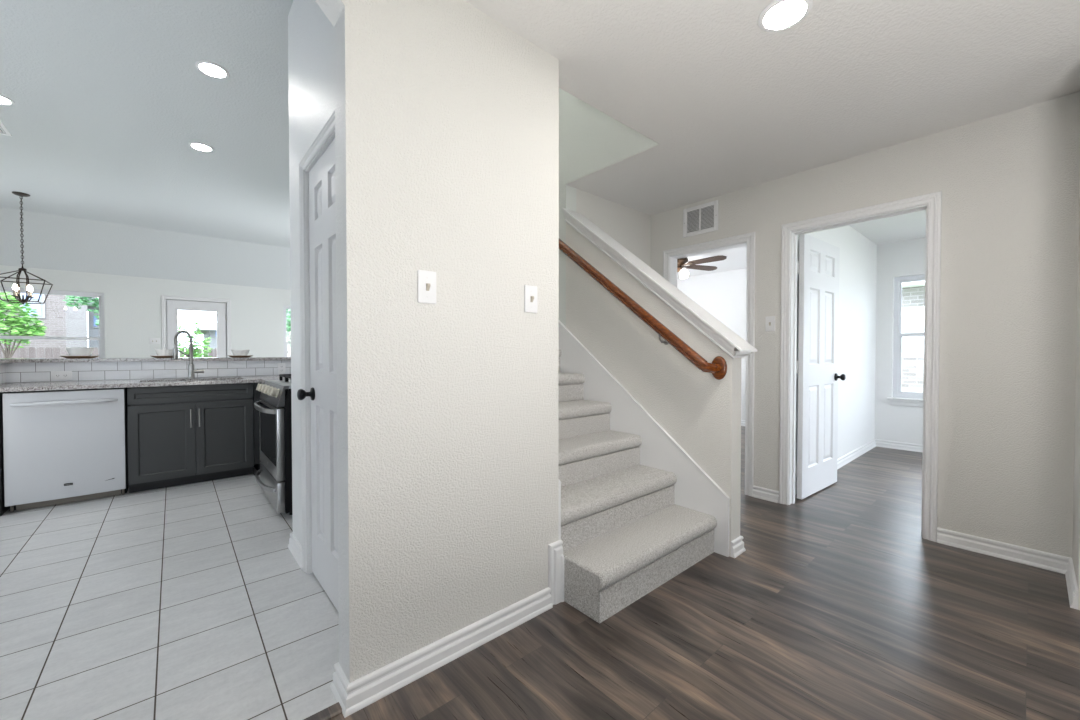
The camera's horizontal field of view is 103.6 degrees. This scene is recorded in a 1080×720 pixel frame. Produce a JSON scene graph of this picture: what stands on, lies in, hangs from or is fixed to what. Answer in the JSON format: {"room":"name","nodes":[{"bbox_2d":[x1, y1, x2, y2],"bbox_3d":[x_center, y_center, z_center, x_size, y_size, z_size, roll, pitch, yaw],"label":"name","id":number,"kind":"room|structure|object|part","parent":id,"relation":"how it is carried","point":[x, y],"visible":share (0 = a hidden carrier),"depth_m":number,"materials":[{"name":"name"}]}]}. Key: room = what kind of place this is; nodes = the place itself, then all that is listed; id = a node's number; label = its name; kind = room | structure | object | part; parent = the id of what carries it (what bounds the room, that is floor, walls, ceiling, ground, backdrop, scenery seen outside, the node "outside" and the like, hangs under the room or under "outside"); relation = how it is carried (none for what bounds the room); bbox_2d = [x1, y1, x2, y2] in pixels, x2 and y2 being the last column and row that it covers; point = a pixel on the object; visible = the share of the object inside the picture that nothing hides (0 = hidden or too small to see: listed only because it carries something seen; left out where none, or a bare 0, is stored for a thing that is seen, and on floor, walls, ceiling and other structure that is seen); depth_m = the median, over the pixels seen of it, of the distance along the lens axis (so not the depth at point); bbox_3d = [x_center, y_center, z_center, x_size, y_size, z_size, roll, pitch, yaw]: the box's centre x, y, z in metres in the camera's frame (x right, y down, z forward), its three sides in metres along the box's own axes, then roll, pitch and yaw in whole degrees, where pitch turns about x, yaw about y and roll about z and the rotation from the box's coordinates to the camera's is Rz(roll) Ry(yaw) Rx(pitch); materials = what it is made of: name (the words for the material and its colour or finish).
{"room":"entrance hallway","nodes":[
{"label":"entrance hallway","id":0,"kind":"room"},
{"bbox_2d":[0,265,290,357],"bbox_3d":[-6.230,-0.211,7.213,6.400,2.450,0.150,-1,1,-41],"label":"wall","id":1,"kind":"structure","parent":0,"point":[132,305],"depth_m":6.97,"materials":[{"name":"white paint"}]},
{"bbox_2d":[0,287,104,357],"bbox_3d":[-7.662,-0.310,5.998,2.146,1.447,0.075,-1,1,-41],"label":"window","id":2,"kind":"structure","parent":1,"relation":"in","point":[101,339],"depth_m":6.48,"materials":[{"name":"white plastic"}]},
{"bbox_2d":[149,338,159,343],"bbox_3d":[-6.347,-0.310,6.998,0.131,0.100,0.020,-1,1,-41],"label":"light switch","id":3,"kind":"object","parent":1,"relation":"attached to","point":[151,340],"visible":1,"depth_m":7.00,"materials":[{"name":"white plastic"}]},
{"bbox_2d":[161,295,230,356],"bbox_3d":[-5.972,-0.037,7.420,0.938,2.097,0.159,-1,1,-41],"label":"door","id":4,"kind":"structure","parent":1,"relation":"in","point":[169,308],"depth_m":7.36,"materials":[{"name":"white paint"}]},
{"bbox_3d":[-5.946,-0.047,7.395,0.580,1.668,0.010,-1,1,-41],"label":"glass moulding","id":5,"kind":"part","parent":4,"relation":"part of","materials":[{"name":"white paint"}]},
{"bbox_2d":[283,305,290,356],"bbox_3d":[-4.587,-0.348,8.653,1.129,1.440,0.075,-1,1,-41],"label":"window","id":6,"kind":"structure","parent":1,"relation":"in","point":[285,307],"depth_m":8.29,"materials":[{"name":"white plastic"}]},
{"bbox_2d":[0,0,292,289],"bbox_3d":[-3.634,-1.745,4.182,6.400,0.887,8.095,-1,1,-41],"label":"ceiling","id":7,"kind":"structure","parent":0,"point":[110,97],"depth_m":3.84,"materials":[{"name":"white paint"}]},
{"bbox_2d":[0,120,11,135],"bbox_3d":[-4.619,-1.973,3.552,0.200,0.012,0.360,-1,1,-41],"label":"ceiling vent","id":8,"kind":"object","parent":7,"relation":"in","point":[3,130],"visible":1,"depth_m":3.66,"materials":[{"name":"white plastic"}]},
{"bbox_2d":[0,95,14,104],"bbox_3d":[-4.094,-1.968,3.196,0.184,0.008,0.184,-1,1,-41],"label":"recessed light","id":9,"kind":"object","parent":7,"relation":"in","point":[4,100],"visible":1,"depth_m":3.23,"materials":[{"name":"white plastic"}]},
{"bbox_2d":[0,191,52,303],"bbox_3d":[-6.250,-1.338,5.129,0.427,1.330,0.427,-1,1,-41],"label":"pendant lantern","id":10,"kind":"object","parent":7,"relation":"hanging from","point":[16,289],"visible":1,"depth_m":5.13,"materials":[{"name":"brown metal"}]},
{"bbox_3d":[-6.250,-1.552,5.126,0.021,0.860,0.021,0,1,4],"label":"chain","id":11,"kind":"part","parent":10,"relation":"part of","materials":[{"name":"brown metal"}]},
{"bbox_2d":[11,271,34,303],"bbox_3d":[-6.250,-0.877,5.136,0.162,0.407,0.162,-1,1,-41],"label":"candelabra","id":12,"kind":"object","parent":10,"relation":"on","point":[16,289],"depth_m":5.13,"materials":[{"name":"brown metal"}]},
{"bbox_2d":[189,142,213,151],"bbox_3d":[-3.152,-1.980,3.957,0.184,0.008,0.184,-1,1,-41],"label":"recessed light","id":13,"kind":"object","parent":7,"relation":"in","point":[196,145],"visible":1,"depth_m":3.95,"materials":[{"name":"white plastic"}]},
{"bbox_2d":[195,60,228,78],"bbox_3d":[-2.219,-1.964,2.880,0.184,0.008,0.184,-1,1,-41],"label":"recessed light","id":14,"kind":"object","parent":7,"relation":"in","point":[209,68],"visible":1,"depth_m":2.87,"materials":[{"name":"white plastic"}]},
{"bbox_2d":[288,0,334,545],"bbox_3d":[-0.758,-0.442,2.188,0.689,3.070,1.287,-1,1,-41],"label":"wall","id":15,"kind":"structure","parent":0,"point":[311,77],"depth_m":2.27,"materials":[{"name":"white paint"}]},
{"bbox_2d":[288,532,301,569],"bbox_3d":[-1.305,1.047,2.389,0.137,0.085,0.348,-1,1,-41],"label":"baseboard","id":16,"kind":"structure","parent":15,"relation":"attached to","point":[294,546],"depth_m":2.35,"materials":[{"name":"white paint"}]},
{"bbox_2d":[299,108,334,573],"bbox_3d":[-0.941,0.042,1.968,0.153,2.108,0.733,-1,1,-41],"label":"door frame","id":17,"kind":"structure","parent":15,"relation":"attached to","point":[325,136],"depth_m":2.16,"materials":[{"name":"white paint"}]},
{"bbox_2d":[297,138,338,611],"bbox_3d":[-0.989,0.071,1.927,0.107,2.028,0.599,-1,1,-41],"label":"door","id":18,"kind":"structure","parent":15,"relation":"in","point":[322,394],"depth_m":1.97,"materials":[{"name":"white paint"}]},
{"bbox_3d":[-1.155,0.169,2.094,0.072,0.066,0.066,-1,1,-41],"label":"knob","id":19,"kind":"part","parent":18,"relation":"part of","materials":[{"name":"black metal"}]},
{"bbox_2d":[304,702,341,719],"bbox_3d":[-1.538,1.139,0.571,2.394,0.059,0.047,-1,1,-41],"label":"trim","id":20,"kind":"structure","parent":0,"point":[330,712],"depth_m":1.32,"materials":[{"name":"wood"}]},
{"bbox_2d":[315,0,558,682],"bbox_3d":[-1.588,-0.482,0.545,4.318,3.200,0.115,-1,1,-41],"label":"wall partition","id":21,"kind":"structure","parent":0,"point":[447,117],"depth_m":1.53,"materials":[{"name":"white paint"}]},
{"bbox_2d":[417,270,435,303],"bbox_3d":[-0.393,-0.256,1.490,0.070,0.114,0.020,-1,1,-41],"label":"light switch","id":22,"kind":"object","parent":21,"relation":"attached to","point":[426,280],"visible":1,"depth_m":1.49,"materials":[{"name":"white plastic"}]},
{"bbox_2d":[330,587,552,717],"bbox_3d":[-0.326,1.059,1.658,0.872,0.085,0.159,-1,1,-41],"label":"baseboard","id":23,"kind":"structure","parent":21,"relation":"attached to","point":[368,689],"depth_m":1.51,"materials":[{"name":"white paint"}]},
{"bbox_2d":[524,285,536,312],"bbox_3d":[-0.034,-0.258,1.800,0.070,0.114,0.020,-1,1,-41],"label":"light switch","id":24,"kind":"object","parent":21,"relation":"attached to","point":[530,292],"visible":1,"depth_m":1.80,"materials":[{"name":"white plastic"}]},
{"bbox_2d":[548,540,563,605],"bbox_3d":[0.074,0.959,1.911,0.078,0.276,0.022,-1,1,-41],"label":"trim","id":25,"kind":"structure","parent":21,"relation":"attached to","point":[555,550],"depth_m":1.91,"materials":[{"name":"white paint"}]},
{"bbox_2d":[0,426,1079,719],"bbox_3d":[-0.528,1.123,3.460,10.100,0.100,13.300,-1,1,-41],"label":"floor","id":26,"kind":"structure","parent":0,"point":[836,605],"depth_m":1.73,"materials":[{"name":"wood"}]},
{"bbox_2d":[0,392,8,515],"bbox_3d":[-3.962,0.650,3.138,0.086,0.855,0.628,-1,1,-41],"label":"base cabinet","id":27,"kind":"object","parent":26,"relation":"on","point":[3,509],"visible":0.3,"depth_m":2.97,"materials":[{"name":"grey paint"}]},
{"bbox_2d":[2,387,128,511],"bbox_3d":[-3.671,0.646,3.350,0.615,0.857,0.666,-1,1,-41],"label":"dishwasher","id":28,"kind":"object","parent":26,"relation":"on","point":[60,446],"visible":1,"depth_m":3.13,"materials":[{"name":"white metal"}]},
{"bbox_3d":[-3.476,0.312,3.119,0.537,0.029,0.070,-1,1,-41],"label":"handle","id":29,"kind":"part","parent":28,"relation":"part of","materials":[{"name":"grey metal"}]},
{"bbox_3d":[-3.534,1.044,3.205,0.533,0.058,0.006,-1,1,-41],"label":"kick plate","id":30,"kind":"part","parent":28,"relation":"part of","materials":[{"name":"grey metal"}]},
{"bbox_2d":[127,383,253,492],"bbox_3d":[-3.126,0.639,3.841,0.835,0.855,0.636,-1,1,-41],"label":"base cabinet","id":31,"kind":"object","parent":26,"relation":"on","point":[182,434],"visible":0.99,"depth_m":3.60,"materials":[{"name":"grey paint"}]},
{"bbox_2d":[0,375,290,391],"bbox_3d":[-2.990,0.196,3.614,2.188,0.030,1.203,-1,1,-41],"label":"countertop","id":32,"kind":"structure","parent":31,"relation":"on","point":[39,386],"depth_m":3.46,"materials":[{"name":"stone"}]},
{"bbox_2d":[173,330,203,378],"bbox_3d":[-3.292,-0.051,3.977,0.074,0.452,0.234,1,1,35],"label":"faucet","id":33,"kind":"object","parent":32,"relation":"on","point":[191,368],"visible":1,"depth_m":3.98,"materials":[{"name":"silver metal"}]},
{"bbox_3d":[-3.314,-0.062,3.938,0.040,0.088,0.148,0,1,21],"label":"support arm","id":34,"kind":"part","parent":33,"relation":"part of","materials":[{"name":"silver metal"}]},
{"bbox_3d":[-3.284,0.018,4.003,0.060,0.312,0.060,-1,1,-41],"label":"post","id":35,"kind":"part","parent":33,"relation":"part of","materials":[{"name":"silver metal"}]},
{"bbox_3d":[-3.240,0.108,4.037,0.075,0.036,0.037,-1,1,-41],"label":"lever","id":36,"kind":"part","parent":33,"relation":"part of","materials":[{"name":"silver metal"}]},
{"bbox_3d":[-3.105,0.676,3.500,0.412,0.623,0.020,-1,1,-41],"label":"door","id":37,"kind":"part","parent":31,"relation":"part of","materials":[{"name":"grey paint"}]},
{"bbox_3d":[-2.948,0.286,3.630,0.827,0.124,0.020,-1,1,-41],"label":"drawer","id":38,"kind":"part","parent":31,"relation":"part of","materials":[{"name":"grey paint"}]},
{"bbox_3d":[-2.951,0.493,3.593,0.012,0.155,0.036,-1,1,-41],"label":"handle","id":39,"kind":"part","parent":31,"relation":"part of","materials":[{"name":"silver metal"}]},
{"bbox_3d":[-2.791,0.672,3.771,0.412,0.623,0.020,-1,1,-41],"label":"door","id":40,"kind":"part","parent":31,"relation":"part of","materials":[{"name":"grey paint"}]},
{"bbox_2d":[253,382,263,470],"bbox_3d":[-2.400,0.635,4.128,0.632,0.855,1.190,-1,1,-41],"label":"base cabinet","id":41,"kind":"object","parent":26,"relation":"on","point":[256,394],"visible":0.05,"depth_m":3.93,"materials":[{"name":"grey paint"}]},
{"bbox_2d":[254,374,291,514],"bbox_3d":[-1.791,0.597,3.345,0.732,0.955,0.760,-1,1,-41],"label":"gas range","id":42,"kind":"object","parent":26,"relation":"on","point":[275,413],"visible":0.34,"depth_m":2.92,"materials":[{"name":"silver metal"}]},
{"bbox_3d":[-2.042,0.348,3.124,0.068,0.028,0.700,-1,1,-41],"label":"handle","id":43,"kind":"part","parent":42,"relation":"part of","materials":[{"name":"silver metal"}]},
{"bbox_3d":[-2.042,0.888,3.133,0.068,0.026,0.640,-1,1,-41],"label":"handle","id":44,"kind":"part","parent":42,"relation":"part of","materials":[{"name":"silver metal"}]},
{"bbox_3d":[-1.929,0.224,3.041,0.074,0.073,0.066,-1,1,-41],"label":"knob","id":45,"kind":"part","parent":42,"relation":"part of","materials":[{"name":"beige"}]},
{"bbox_3d":[-2.002,0.571,3.163,0.045,0.490,0.760,-1,1,-41],"label":"oven door","id":46,"kind":"part","parent":42,"relation":"part of","materials":[{"name":"silver metal"}]},
{"bbox_3d":[-2.002,0.930,3.168,0.045,0.205,0.760,-1,1,-41],"label":"drawer","id":47,"kind":"part","parent":42,"relation":"part of","materials":[{"name":"silver metal"}]},
{"bbox_3d":[-1.841,0.225,2.939,0.074,0.073,0.066,-1,1,-41],"label":"knob","id":48,"kind":"part","parent":42,"relation":"part of","materials":[{"name":"beige"}]},
{"bbox_3d":[-1.989,0.242,3.168,0.075,0.140,0.760,-1,1,-41],"label":"control panel","id":49,"kind":"part","parent":42,"relation":"part of","materials":[{"name":"silver metal"}]},
{"bbox_2d":[270,380,290,388],"bbox_3d":[-1.740,0.180,3.382,0.598,0.021,0.760,-1,1,-41],"label":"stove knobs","id":50,"kind":"object","parent":42,"relation":"in","point":[286,383],"depth_m":3.24,"materials":[{"name":"silver metal"}]},
{"bbox_2d":[558,321,729,623],"bbox_3d":[-0.282,-0.211,3.112,1.008,2.578,2.916,-1,1,-41],"label":"staircase","id":51,"kind":"structure","parent":26,"relation":"on","point":[636,511],"depth_m":2.38,"materials":[{"name":"grey carpet"}]},
{"bbox_2d":[576,188,650,266],"bbox_3d":[0.678,-0.153,3.812,1.128,2.440,0.115,-1,1,-41],"label":"wall","id":52,"kind":"structure","parent":0,"point":[631,228],"depth_m":3.75,"materials":[{"name":"white paint"}]},
{"bbox_2d":[559,88,741,556],"bbox_3d":[-0.149,-1.433,3.799,0.115,5.000,3.822,-1,1,-41],"label":"wall","id":53,"kind":"structure","parent":0,"point":[701,412],"depth_m":2.81,"materials":[{"name":"white paint"}]},
{"bbox_2d":[559,238,726,379],"bbox_3d":[0.128,-0.939,3.316,0.109,2.072,2.665,-1,1,-41],"label":"handrail","id":54,"kind":"object","parent":53,"relation":"attached to","point":[718,367],"visible":0.62,"depth_m":2.61,"materials":[{"name":"brown wood"}]},
{"bbox_2d":[562,208,756,358],"bbox_3d":[0.696,-0.590,2.834,0.203,1.158,1.375,-1,1,-41],"label":"cap","id":55,"kind":"object","parent":53,"relation":"attached to","point":[717,332],"visible":1,"depth_m":2.67,"materials":[{"name":"white paint"}]},
{"bbox_3d":[1.112,-0.032,2.360,0.187,0.037,0.036,-1,1,-41],"label":"moulding","id":56,"kind":"part","parent":55,"relation":"part of","materials":[{"name":"white paint"}]},
{"bbox_2d":[731,536,745,557],"bbox_3d":[1.063,1.034,3.208,1.128,0.085,1.330,-1,1,-41],"label":"baseboard","id":57,"kind":"structure","parent":53,"relation":"attached to","point":[737,545],"depth_m":2.38,"materials":[{"name":"white paint"}]},
{"bbox_2d":[677,268,745,420],"bbox_3d":[3.053,-0.199,6.802,0.115,2.440,3.590,-1,1,-41],"label":"wall","id":58,"kind":"structure","parent":0,"point":[721,294],"depth_m":6.79,"materials":[{"name":"white paint"}]},
{"bbox_2d":[752,486,778,502],"bbox_3d":[1.739,1.033,3.273,0.022,0.085,0.189,-1,1,-41],"label":"baseboard","id":59,"kind":"structure","parent":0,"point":[758,492],"depth_m":3.27,"materials":[{"name":"white paint"}]},
{"bbox_2d":[464,0,1079,277],"bbox_3d":[0.998,-1.519,1.663,9.915,0.360,8.650,-1,1,-41],"label":"ceiling","id":60,"kind":"structure","parent":0,"point":[729,104],"depth_m":2.02,"materials":[{"name":"white paint"}]},
{"bbox_2d":[677,255,726,278],"bbox_3d":[1.859,-1.238,5.567,1.246,0.325,1.195,-1,1,-41],"label":"ceiling fan","id":61,"kind":"object","parent":60,"relation":"hanging from","point":[684,273],"visible":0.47,"depth_m":5.50,"materials":[{"name":"brown wood"}]},
{"bbox_3d":[1.874,-1.130,5.517,0.112,0.110,0.110,-1,1,-41],"label":"lamp shade","id":62,"kind":"part","parent":61,"relation":"part of","materials":[{"name":"white glass"}]},
{"bbox_3d":[2.206,-1.251,5.767,0.485,0.038,0.134,0,1,-22],"label":"blade","id":63,"kind":"part","parent":61,"relation":"part of","materials":[{"name":"brown wood"}]},
{"bbox_3d":[2.087,-1.244,5.295,0.134,0.038,0.486,-1,1,-41],"label":"blade","id":64,"kind":"part","parent":61,"relation":"part of","materials":[{"name":"brown wood"}]},
{"bbox_2d":[758,0,812,31],"bbox_3d":[0.944,-1.334,1.640,0.184,0.008,0.184,-1,1,-41],"label":"recessed light","id":65,"kind":"object","parent":60,"relation":"in","point":[779,15],"visible":1,"depth_m":1.64,"materials":[{"name":"white plastic"}]},
{"bbox_2d":[795,226,876,481],"bbox_3d":[3.057,-0.161,4.358,3.187,2.440,0.116,-1,1,-41],"label":"wall","id":66,"kind":"structure","parent":0,"point":[858,254],"depth_m":4.55,"materials":[{"name":"white paint"}]},
{"bbox_2d":[795,234,845,498],"bbox_3d":[2.264,0.050,3.454,0.775,2.023,0.179,-1,1,-38],"label":"door","id":67,"kind":"structure","parent":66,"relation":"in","point":[819,260],"depth_m":3.41,"materials":[{"name":"white paint"}]},
{"bbox_3d":[2.552,0.146,3.610,0.066,0.066,0.072,-1,1,-38],"label":"knob","id":68,"kind":"part","parent":67,"relation":"part of","materials":[{"name":"black metal"}]},
{"bbox_2d":[651,92,1079,557],"bbox_3d":[1.964,-0.141,3.098,0.115,2.440,2.646,-1,1,-41],"label":"wall","id":69,"kind":"structure","parent":0,"point":[1008,182],"depth_m":2.38,"materials":[{"name":"white paint"}]},
{"bbox_2d":[683,200,718,237],"bbox_3d":[1.379,-1.210,3.661,0.012,0.250,0.322,-1,1,-41],"label":"air vent","id":70,"kind":"object","parent":69,"relation":"in","point":[703,218],"visible":1,"depth_m":3.65,"materials":[{"name":"white plastic"}]},
{"bbox_2d":[663,232,754,496],"bbox_3d":[1.460,0.032,3.684,0.153,2.075,0.817,-1,1,-41],"label":"door frame","id":71,"kind":"structure","parent":69,"relation":"attached to","point":[670,257],"depth_m":3.37,"materials":[{"name":"white paint"}]},
{"bbox_2d":[765,316,774,330],"bbox_3d":[1.752,-0.276,3.238,0.020,0.114,0.068,-1,1,-41],"label":"light switch","id":72,"kind":"object","parent":69,"relation":"attached to","point":[770,320],"visible":1,"depth_m":3.24,"materials":[{"name":"white plastic"}]},
{"bbox_2d":[795,439,922,494],"bbox_3d":[4.004,1.037,3.050,2.887,0.085,3.129,-1,1,-41],"label":"baseboard","id":73,"kind":"structure","parent":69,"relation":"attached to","point":[861,450],"depth_m":4.88,"materials":[{"name":"white paint"}]},
{"bbox_2d":[779,191,941,541],"bbox_3d":[2.138,0.039,2.899,0.153,2.085,0.871,-1,1,-41],"label":"door frame","id":74,"kind":"structure","parent":69,"relation":"attached to","point":[931,203],"depth_m":2.69,"materials":[{"name":"white paint"}]},
{"bbox_2d":[937,527,1077,609],"bbox_3d":[2.373,1.050,2.207,0.455,0.085,0.504,-1,1,-41],"label":"baseboard","id":75,"kind":"structure","parent":69,"relation":"attached to","point":[1019,554],"depth_m":2.29,"materials":[{"name":"white paint"}]},
{"bbox_2d":[874,237,924,444],"bbox_3d":[5.153,-0.156,4.025,0.150,2.440,3.360,-1,1,-41],"label":"wall","id":76,"kind":"structure","parent":0,"point":[897,423],"depth_m":5.06,"materials":[{"name":"white paint"}]},
{"bbox_2d":[887,274,924,406],"bbox_3d":[4.830,-0.214,4.356,0.165,1.515,1.965,-1,1,-41],"label":"window","id":77,"kind":"structure","parent":76,"relation":"in","point":[915,399],"depth_m":5.04,"materials":[{"name":"white plastic"}]},
{"bbox_3d":[4.551,-0.262,4.736,0.060,1.340,0.855,-1,1,-41],"label":"sash","id":78,"kind":"part","parent":77,"relation":"part of","materials":[{"name":"white plastic"}]},
{"bbox_2d":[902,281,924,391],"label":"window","id":79,"kind":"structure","parent":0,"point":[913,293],"depth_m":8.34,"materials":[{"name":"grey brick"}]},
{"bbox_2d":[1072,184,1079,609],"bbox_3d":[2.575,-0.124,1.954,0.455,2.440,0.115,-1,1,-41],"label":"wall","id":80,"kind":"structure","parent":0,"point":[1076,490],"depth_m":2.03,"materials":[{"name":"white paint"}]},
{"bbox_3d":[-3.252,0.541,3.843,2.318,1.052,0.775,-1,1,-41],"label":"wall","id":81,"kind":"structure","parent":0,"visible":0},
{"bbox_2d":[51,371,71,379],"bbox_3d":[-3.988,0.130,3.542,0.118,0.074,0.009,-1,1,-41],"label":"power outlet","id":82,"kind":"object","parent":81,"relation":"attached to","point":[55,375],"visible":1,"depth_m":3.54,"materials":[{"name":"white plastic"}]},
{"bbox_2d":[0,357,290,362],"bbox_3d":[-3.414,-0.002,3.910,2.462,0.030,1.180,-1,1,-41],"label":"bar","id":83,"kind":"object","parent":81,"relation":"on","point":[2,360],"visible":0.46,"depth_m":3.78,"materials":[{"name":"stone"}]},
{"bbox_2d":[60,355,99,358],"bbox_3d":[-3.991,-0.026,3.689,0.240,0.026,0.240,-1,1,-41],"label":"plate","id":84,"kind":"object","parent":83,"relation":"on","point":[64,356],"visible":0.89,"depth_m":3.63,"materials":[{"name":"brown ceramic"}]},
{"bbox_2d":[65,347,93,355],"bbox_3d":[-3.991,-0.068,3.688,0.172,0.080,0.172,-1,1,-41],"label":"bowl","id":85,"kind":"object","parent":84,"relation":"on","point":[72,351],"visible":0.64,"depth_m":3.64,"materials":[{"name":"white ceramic"}]},
{"bbox_2d":[150,355,180,357],"bbox_3d":[-3.569,-0.032,4.053,0.224,0.026,0.224,-1,1,-41],"label":"plate","id":86,"kind":"object","parent":83,"relation":"on","point":[154,356],"visible":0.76,"depth_m":3.97,"materials":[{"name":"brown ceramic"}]},
{"bbox_2d":[154,349,172,354],"bbox_3d":[-3.569,-0.068,4.052,0.160,0.068,0.160,-1,1,-41],"label":"bowl","id":87,"kind":"object","parent":86,"relation":"on","point":[158,351],"visible":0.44,"depth_m":3.99,"materials":[{"name":"white ceramic"}]},
{"bbox_2d":[227,355,252,357],"bbox_3d":[-3.126,-0.038,4.436,0.224,0.026,0.224,-1,1,-41],"label":"plate","id":88,"kind":"object","parent":83,"relation":"on","point":[232,356],"visible":1,"depth_m":4.37,"materials":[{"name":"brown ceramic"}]},
{"bbox_2d":[231,350,248,354],"bbox_3d":[-3.126,-0.074,4.435,0.160,0.068,0.160,-1,1,-41],"label":"bowl","id":89,"kind":"object","parent":88,"relation":"on","point":[235,352],"visible":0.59,"depth_m":4.38,"materials":[{"name":"white ceramic"}]},
{"bbox_2d":[0,360,290,383],"bbox_3d":[-3.175,0.096,3.827,2.213,0.162,0.660,-1,1,-41],"label":"backsplash","id":90,"kind":"structure","parent":81,"relation":"attached to","point":[81,371],"depth_m":3.81,"materials":[{"name":"white tile"}]},
{"bbox_2d":[278,363,285,373],"bbox_3d":[-2.784,0.090,4.581,0.072,0.116,0.009,-1,1,-41],"label":"power outlet","id":91,"kind":"object","parent":81,"relation":"attached to","point":[281,366],"visible":1,"depth_m":4.58,"materials":[{"name":"white plastic"}]},
{"label":"outside","id":92,"kind":"structure","parent":0,"visible":0},
{"bbox_3d":[-4.901,1.248,5.697,60.000,0.180,75.000,-1,1,-41],"label":"floor","id":93,"kind":"structure","parent":92,"visible":0},
{"bbox_2d":[0,292,46,357],"bbox_3d":[-11.342,-0.234,8.927,1.349,2.684,0.852,-1,1,-41],"label":"leafy tree","id":94,"kind":"object","parent":93,"relation":"on","point":[12,320],"visible":0.86,"depth_m":9.05,"materials":[{"name":"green plant"}]},
{"bbox_2d":[0,292,87,357],"bbox_3d":[-20.296,-3.045,14.799,6.480,8.120,5.800,-1,1,-41],"label":"house","id":95,"kind":"structure","parent":93,"relation":"on","point":[60,319],"depth_m":14.66,"materials":[{"name":"brick"}]},
{"bbox_3d":[-17.042,-2.321,14.264,0.390,0.550,0.020,-1,1,-41],"label":"pane","id":96,"kind":"part","parent":95,"relation":"part of","materials":[{"name":"blue"}]},
{"bbox_3d":[-17.059,-2.322,14.283,0.550,0.710,0.030,-1,1,-41],"label":"window trim","id":97,"kind":"part","parent":95,"relation":"part of","materials":[{"name":"grey wood"}]},
{"bbox_3d":[-17.059,-1.687,14.293,0.550,0.540,0.030,-1,1,-41],"label":"window trim","id":98,"kind":"part","parent":95,"relation":"part of","materials":[{"name":"grey wood"}]},
{"bbox_3d":[-17.042,-1.686,14.274,0.390,0.380,0.020,-1,1,-41],"label":"pane","id":99,"kind":"part","parent":95,"relation":"part of","materials":[{"name":"blue"}]},
{"bbox_2d":[63,296,98,324],"bbox_3d":[-10.915,-0.631,10.630,1.207,3.424,1.097,0,1,-23],"label":"leafy tree","id":100,"kind":"object","parent":93,"relation":"on","point":[82,300],"visible":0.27,"depth_m":10.29,"materials":[{"name":"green plant"}]},
{"bbox_2d":[87,298,98,354],"bbox_3d":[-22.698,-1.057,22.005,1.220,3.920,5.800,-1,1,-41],"label":"house","id":101,"kind":"structure","parent":93,"relation":"on","point":[93,329],"depth_m":20.05,"materials":[{"name":"grey"}]},
{"bbox_3d":[-21.035,-1.838,20.106,0.270,0.660,0.030,-1,1,-41],"label":"window trim","id":102,"kind":"part","parent":101,"relation":"part of","materials":[{"name":"grey"}]},
{"bbox_2d":[0,347,290,357],"bbox_3d":[-11.783,0.288,13.653,18.000,1.350,0.060,-1,1,-41],"label":"wooden fence","id":103,"kind":"object","parent":93,"relation":"on","point":[56,352],"visible":0.06,"depth_m":11.90,"materials":[{"name":"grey wood"}]},
{"bbox_2d":[178,322,212,357],"bbox_3d":[-8.834,0.040,10.865,0.817,2.076,0.774,-1,1,-41],"label":"leafy shrub","id":104,"kind":"object","parent":93,"relation":"on","point":[205,341],"visible":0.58,"depth_m":10.84,"materials":[{"name":"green plant"}]},
{"bbox_2d":[194,310,290,355],"bbox_3d":[-14.007,-0.871,22.906,7.050,3.520,5.800,-1,1,-41],"label":"house","id":105,"kind":"structure","parent":93,"relation":"on","point":[209,330],"depth_m":19.05,"materials":[{"name":"grey"}]},
{"bbox_2d":[286,309,290,350],"bbox_3d":[-7.445,-0.512,12.851,1.090,3.117,1.033,0,1,-19],"label":"leafy tree","id":106,"kind":"object","parent":93,"relation":"on","point":[288,323],"visible":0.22,"depth_m":12.65,"materials":[{"name":"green plant"}]}
]}

